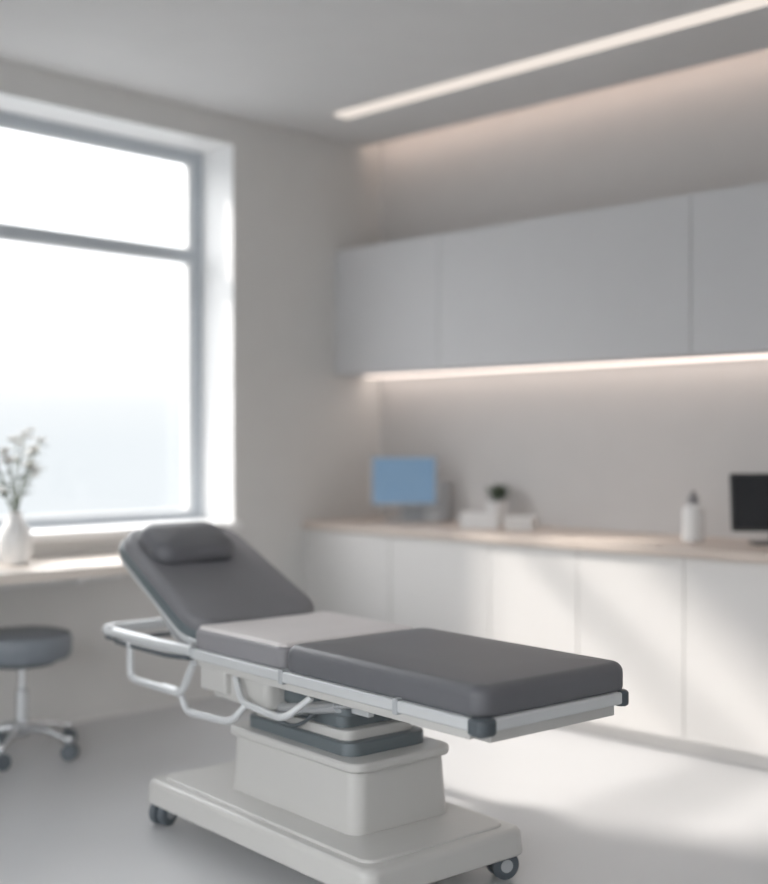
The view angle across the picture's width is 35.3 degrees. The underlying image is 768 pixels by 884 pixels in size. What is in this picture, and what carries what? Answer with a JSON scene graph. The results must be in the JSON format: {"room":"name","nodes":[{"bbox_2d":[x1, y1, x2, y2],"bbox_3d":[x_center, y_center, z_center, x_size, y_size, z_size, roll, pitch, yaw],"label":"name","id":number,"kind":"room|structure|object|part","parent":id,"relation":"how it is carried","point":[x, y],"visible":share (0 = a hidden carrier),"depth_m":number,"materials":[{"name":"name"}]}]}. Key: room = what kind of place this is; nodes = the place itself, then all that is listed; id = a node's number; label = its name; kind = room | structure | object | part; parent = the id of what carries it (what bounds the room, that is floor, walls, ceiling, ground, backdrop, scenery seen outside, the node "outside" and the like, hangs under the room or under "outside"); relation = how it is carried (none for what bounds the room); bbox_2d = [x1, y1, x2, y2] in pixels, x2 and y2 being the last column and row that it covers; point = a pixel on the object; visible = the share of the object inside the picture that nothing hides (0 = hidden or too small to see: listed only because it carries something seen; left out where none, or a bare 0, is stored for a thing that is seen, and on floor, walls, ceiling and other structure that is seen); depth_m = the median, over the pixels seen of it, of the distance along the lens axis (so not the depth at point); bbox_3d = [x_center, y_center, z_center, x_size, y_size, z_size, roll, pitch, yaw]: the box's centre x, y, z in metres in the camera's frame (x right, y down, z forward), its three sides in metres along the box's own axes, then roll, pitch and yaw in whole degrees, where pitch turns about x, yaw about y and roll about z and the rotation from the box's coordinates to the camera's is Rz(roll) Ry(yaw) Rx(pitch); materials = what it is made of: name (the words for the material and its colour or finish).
{"room":"examination room","nodes":[
{"label":"examination room","id":0,"kind":"room"},
{"bbox_2d":[0,59,380,724],"bbox_3d":[-2.559,-0.400,4.955,0.350,3.500,7.300,0,0,44],"label":"wall","id":1,"kind":"structure","parent":0,"point":[307,435],"depth_m":6.65,"materials":[{"name":"paint"}]},
{"bbox_2d":[0,125,191,520],"bbox_3d":[-1.661,-0.575,6.050,0.040,1.910,1.690,0,0,44],"label":"window","id":2,"kind":"structure","parent":1,"relation":"in","point":[187,167],"depth_m":6.62,"materials":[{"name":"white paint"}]},
{"bbox_2d":[0,110,202,528],"bbox_3d":[-1.658,-0.585,6.046,0.070,2.030,1.820,0,0,44],"label":"frame","id":3,"kind":"object","parent":1,"relation":"attached to","point":[195,255],"visible":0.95,"depth_m":6.47,"materials":[{"name":"metal"}]},
{"bbox_2d":[0,92,233,520],"bbox_3d":[-1.539,-0.587,5.930,0.264,2.026,1.820,0,0,44],"label":"lining","id":4,"kind":"object","parent":1,"relation":"attached to","point":[218,156],"visible":1,"depth_m":6.54,"materials":[{"name":"white paint"}]},
{"bbox_2d":[37,689,216,727],"bbox_3d":[-2.611,1.325,4.643,0.012,0.050,6.180,0,0,44],"label":"baseboard","id":5,"kind":"structure","parent":1,"relation":"attached to","point":[116,710],"depth_m":6.01,"materials":[{"name":"paint"}]},
{"bbox_2d":[31,519,241,541],"bbox_3d":[-1.529,0.446,5.906,0.310,0.039,1.880,0,0,44],"label":"window sill","id":6,"kind":"structure","parent":1,"relation":"in","point":[112,530],"depth_m":5.89,"materials":[{"name":"white paint"}]},
{"bbox_2d":[0,697,767,883],"bbox_3d":[-0.015,1.400,2.464,7.470,0.100,7.300,0,0,44],"label":"floor","id":7,"kind":"structure","parent":0,"point":[586,809],"depth_m":4.46,"materials":[{"name":"plastic"}]},
{"bbox_2d":[0,626,78,770],"bbox_3d":[-1.545,1.083,5.227,0.543,0.535,0.522,0,0,39],"label":"stool","id":8,"kind":"object","parent":7,"relation":"on","point":[22,648],"visible":1,"depth_m":5.12,"materials":[{"name":"leather"}]},
{"bbox_3d":[-1.572,1.286,4.965,0.032,0.068,0.032,0,0,43],"label":"stem","id":9,"kind":"part","parent":8,"relation":"part of","materials":[{"name":"silver metal"}]},
{"bbox_3d":[-1.694,1.243,5.172,0.220,0.072,0.036,0,0,-16],"label":"leg","id":10,"kind":"part","parent":8,"relation":"part of","materials":[{"name":"silver metal"}]},
{"bbox_3d":[-1.566,1.243,5.071,0.036,0.072,0.220,0,0,2],"label":"leg","id":11,"kind":"part","parent":8,"relation":"part of","materials":[{"name":"silver metal"}]},
{"bbox_3d":[-1.561,0.943,5.210,0.300,0.025,0.300,0,0,39],"label":"seat plate","id":12,"kind":"part","parent":8,"relation":"part of","materials":[{"name":"grey plastic"}]},
{"bbox_3d":[-1.561,0.875,5.210,0.426,0.120,0.426,0,0,39],"label":"seat","id":13,"kind":"part","parent":8,"relation":"part of","materials":[{"name":"leather"}]},
{"bbox_3d":[-1.431,1.243,5.162,0.220,0.072,0.036,0,0,20],"label":"leg","id":14,"kind":"part","parent":8,"relation":"part of","materials":[{"name":"silver metal"}]},
{"bbox_3d":[-1.474,1.243,5.318,0.036,0.072,0.220,0,0,39],"label":"leg","id":15,"kind":"part","parent":8,"relation":"part of","materials":[{"name":"silver metal"}]},
{"bbox_3d":[-1.332,1.286,5.123,0.032,0.068,0.032,0,0,4],"label":"stem","id":16,"kind":"part","parent":8,"relation":"part of","materials":[{"name":"silver metal"}]},
{"bbox_2d":[0,552,129,588],"bbox_3d":[-1.933,0.948,4.972,0.520,0.805,2.400,0,0,44],"label":"desk","id":17,"kind":"object","parent":7,"relation":"on","point":[77,569],"visible":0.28,"depth_m":5.33,"materials":[{"name":"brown wood"}]},
{"bbox_2d":[0,428,48,565],"bbox_3d":[-1.637,0.242,5.368,0.378,0.606,0.367,0,0,44],"label":"flower vase","id":18,"kind":"object","parent":17,"relation":"on","point":[16,540],"visible":1,"depth_m":5.33,"materials":[{"name":"ceramic"}]},
{"bbox_3d":[-1.697,0.202,5.338,0.041,0.327,0.132,0,0,44],"label":"stem","id":19,"kind":"part","parent":18,"relation":"part of","materials":[{"name":"green plant"}]},
{"bbox_3d":[-1.651,0.204,5.332,0.005,0.323,0.088,0,0,15],"label":"stem","id":20,"kind":"part","parent":18,"relation":"part of","materials":[{"name":"green plant"}]},
{"bbox_3d":[-1.628,0.223,5.294,0.006,0.286,0.162,0,0,-9],"label":"stem","id":21,"kind":"part","parent":18,"relation":"part of","materials":[{"name":"green plant"}]},
{"bbox_3d":[-1.656,0.176,5.430,0.006,0.379,0.126,0,0,-15],"label":"stem","id":22,"kind":"part","parent":18,"relation":"part of","materials":[{"name":"green plant"}]},
{"bbox_3d":[-1.602,0.166,5.311,0.146,0.399,0.038,0,0,44],"label":"stem","id":23,"kind":"part","parent":18,"relation":"part of","materials":[{"name":"green plant"}]},
{"bbox_3d":[-1.612,0.237,5.392,0.077,0.257,0.006,0,0,-37],"label":"stem","id":24,"kind":"part","parent":18,"relation":"part of","materials":[{"name":"green plant"}]},
{"bbox_3d":[-1.601,0.206,5.368,0.067,0.318,0.056,0,0,44],"label":"stem","id":25,"kind":"part","parent":18,"relation":"part of","materials":[{"name":"green plant"}]},
{"bbox_3d":[-1.598,0.245,5.376,0.091,0.240,0.006,0,0,-6],"label":"stem","id":26,"kind":"part","parent":18,"relation":"part of","materials":[{"name":"green plant"}]},
{"bbox_2d":[102,522,628,883],"bbox_3d":[-0.204,0.832,4.069,0.732,1.036,2.101,0,0,-40],"label":"examination table","id":27,"kind":"object","parent":7,"relation":"on","point":[331,779],"visible":1,"depth_m":3.77,"materials":[{"name":"leather"}]},
{"bbox_2d":[138,522,234,564],"bbox_3d":[-0.756,0.388,4.647,0.360,0.148,0.222,0,0,-40],"label":"pillow","id":28,"kind":"object","parent":27,"relation":"on","point":[184,543],"depth_m":4.57,"materials":[{"name":"leather"}]},
{"bbox_2d":[124,526,314,630],"bbox_3d":[-0.643,0.511,4.601,0.562,0.343,0.655,0,0,-40],"label":"backrest cushion","id":29,"kind":"object","parent":27,"relation":"on","point":[197,578],"depth_m":4.50,"materials":[{"name":"leather"}]},
{"bbox_2d":[196,628,290,668],"bbox_3d":[-0.272,0.684,4.187,0.580,0.076,0.540,0,0,-40],"label":"seat cushion","id":30,"kind":"object","parent":27,"relation":"on","point":[238,648],"depth_m":3.98,"materials":[{"name":"plastic"}]},
{"bbox_3d":[-0.373,0.823,3.858,0.062,0.101,0.398,0,0,-44],"label":"lever","id":31,"kind":"part","parent":27,"relation":"part of","materials":[{"name":"metal"}]},
{"bbox_2d":[199,611,412,646],"bbox_3d":[-0.271,0.646,4.188,0.565,0.027,0.527,0,0,-40],"label":"sheet","id":32,"kind":"object","parent":27,"relation":"on","point":[255,628],"depth_m":4.14,"materials":[{"name":"plastic"}]},
{"bbox_3d":[-0.216,0.733,3.665,0.028,0.034,1.400,0,0,-40],"label":"rail","id":33,"kind":"part","parent":27,"relation":"part of","materials":[{"name":"metal"}]},
{"bbox_3d":[-0.203,1.232,4.015,0.648,0.085,1.258,0,0,-40],"label":"plate","id":34,"kind":"part","parent":27,"relation":"part of","materials":[{"name":"plastic"}]},
{"bbox_3d":[-0.089,0.801,3.673,0.020,0.052,0.174,0,0,-42],"label":"actuator rod","id":35,"kind":"part","parent":27,"relation":"part of","materials":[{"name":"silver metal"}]},
{"bbox_3d":[-0.099,0.823,3.946,0.270,0.035,0.480,0,0,-40],"label":"lift arm","id":36,"kind":"part","parent":27,"relation":"part of","materials":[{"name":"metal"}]},
{"bbox_2d":[288,628,622,716],"bbox_3d":[0.196,0.675,3.643,0.603,0.094,0.888,0,0,-40],"label":"cushion","id":37,"kind":"object","parent":27,"relation":"on","point":[425,672],"depth_m":3.42,"materials":[{"name":"leather"}]},
{"bbox_3d":[0.474,0.733,3.297,0.525,0.034,0.028,0,0,-40],"label":"foot rail","id":38,"kind":"part","parent":27,"relation":"part of","materials":[{"name":"metal"}]},
{"bbox_2d":[302,517,767,770],"bbox_3d":[1.523,0.900,5.343,4.940,0.900,0.635,0,0,44],"label":"base cabinet","id":39,"kind":"object","parent":7,"relation":"on","point":[685,623],"visible":0.66,"depth_m":5.44,"materials":[{"name":"laminate"}]},
{"bbox_3d":[-0.200,0.885,6.635,0.666,0.780,0.021,0,0,44],"label":"door panel","id":40,"kind":"part","parent":39,"relation":"part of","materials":[{"name":"laminate"}]},
{"bbox_3d":[0.282,0.885,6.162,0.676,0.780,0.021,0,0,44],"label":"door panel","id":41,"kind":"part","parent":39,"relation":"part of","materials":[{"name":"laminate"}]},
{"bbox_3d":[0.711,0.885,5.743,0.516,0.780,0.021,0,0,44],"label":"door panel","id":42,"kind":"part","parent":39,"relation":"part of","materials":[{"name":"laminate"}]},
{"bbox_2d":[302,517,767,562],"bbox_3d":[1.523,0.470,5.343,4.940,0.040,0.635,0,0,44],"label":"countertop","id":43,"kind":"structure","parent":39,"relation":"on","point":[718,548],"depth_m":5.75,"materials":[{"name":"brown wood"}]},
{"bbox_2d":[371,456,449,521],"bbox_3d":[0.149,0.263,6.857,0.448,0.373,0.226,0,0,0],"label":"patient monitor","id":44,"kind":"object","parent":43,"relation":"on","point":[411,483],"visible":1,"depth_m":6.77,"materials":[{"name":"plastic"}]},
{"bbox_2d":[460,512,500,528],"bbox_3d":[0.506,0.409,6.334,0.200,0.082,0.110,0,0,14],"label":"tissue box","id":45,"kind":"object","parent":43,"relation":"on","point":[481,520],"visible":1,"depth_m":6.28,"materials":[{"name":"white paint"}]},
{"bbox_2d":[484,483,512,525],"bbox_3d":[0.611,0.336,6.522,0.150,0.228,0.174,0,0,44],"label":"potted plant","id":46,"kind":"object","parent":43,"relation":"on","point":[498,492],"visible":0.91,"depth_m":6.49,"materials":[{"name":"green plant"}]},
{"bbox_3d":[0.604,0.385,6.519,0.114,0.130,0.114,0,0,44],"label":"pot","id":47,"kind":"part","parent":46,"relation":"part of","materials":[{"name":"ceramic"}]},
{"bbox_2d":[504,516,538,530],"bbox_3d":[0.706,0.416,6.209,0.155,0.067,0.115,0,0,24],"label":"box","id":48,"kind":"object","parent":43,"relation":"on","point":[529,523],"visible":1,"depth_m":6.16,"materials":[{"name":"cardboard"}]},
{"bbox_3d":[0.706,0.389,6.209,0.155,0.012,0.115,0,0,24],"label":"lid","id":49,"kind":"part","parent":48,"relation":"part of","materials":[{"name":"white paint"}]},
{"bbox_2d":[681,490,704,541],"bbox_3d":[1.406,0.334,5.495,0.104,0.232,0.104,0,0,44],"label":"pump bottle","id":50,"kind":"object","parent":43,"relation":"on","point":[692,514],"visible":1,"depth_m":5.46,"materials":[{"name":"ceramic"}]},
{"bbox_2d":[729,473,767,545],"bbox_3d":[1.714,0.293,5.307,0.400,0.314,0.168,0,0,4],"label":"computer monitor","id":51,"kind":"object","parent":43,"relation":"on","point":[748,491],"visible":1,"depth_m":5.25,"materials":[{"name":"plastic"}]},
{"bbox_3d":[1.093,0.885,5.368,0.546,0.780,0.021,0,0,44],"label":"door panel","id":52,"kind":"part","parent":39,"relation":"part of","materials":[{"name":"laminate"}]},
{"bbox_3d":[1.486,0.885,4.984,0.546,0.780,0.021,0,0,44],"label":"door panel","id":53,"kind":"part","parent":39,"relation":"part of","materials":[{"name":"laminate"}]},
{"bbox_2d":[0,0,767,147],"bbox_3d":[0.143,-1.980,2.519,6.920,0.460,7.000,0,0,44],"label":"ceiling","id":54,"kind":"structure","parent":0,"point":[292,65],"depth_m":5.40,"materials":[{"name":"paint"}]},
{"bbox_2d":[334,0,767,118],"bbox_3d":[1.943,-1.744,4.336,6.090,0.012,0.095,0,0,44],"label":"ceiling light strip","id":55,"kind":"object","parent":54,"relation":"in","point":[741,6],"depth_m":5.42,"materials":[{"name":"white plastic"}]},
{"bbox_2d":[381,49,767,539],"bbox_3d":[2.522,-0.400,4.948,6.920,3.500,0.200,0,0,44],"label":"wall","id":56,"kind":"structure","parent":0,"point":[620,447],"depth_m":6.23,"materials":[{"name":"paint"}]},
{"bbox_2d":[335,182,767,377],"bbox_3d":[1.605,-0.748,5.441,4.920,0.724,0.380,0,0,44],"label":"upper cabinet","id":57,"kind":"object","parent":56,"relation":"attached to","point":[683,278],"visible":1,"depth_m":5.88,"materials":[{"name":"laminate"}]},
{"bbox_3d":[0.011,-0.750,6.750,0.806,0.720,0.021,0,0,44],"label":"door panel","id":58,"kind":"part","parent":57,"relation":"part of","materials":[{"name":"laminate"}]},
{"bbox_3d":[0.840,-0.750,5.939,1.506,0.720,0.021,0,0,44],"label":"door panel","id":59,"kind":"part","parent":57,"relation":"part of","materials":[{"name":"laminate"}]},
{"bbox_2d":[364,354,767,377],"bbox_3d":[1.664,-0.389,5.523,4.850,0.006,0.140,0,0,44],"label":"light","id":60,"kind":"object","parent":57,"relation":"attached to","point":[750,356],"depth_m":6.11,"materials":[{"name":"white plastic"}]},
{"bbox_3d":[1.915,-0.750,4.886,1.496,0.720,0.021,0,0,44],"label":"door panel","id":61,"kind":"part","parent":57,"relation":"part of","materials":[{"name":"laminate"}]}
]}

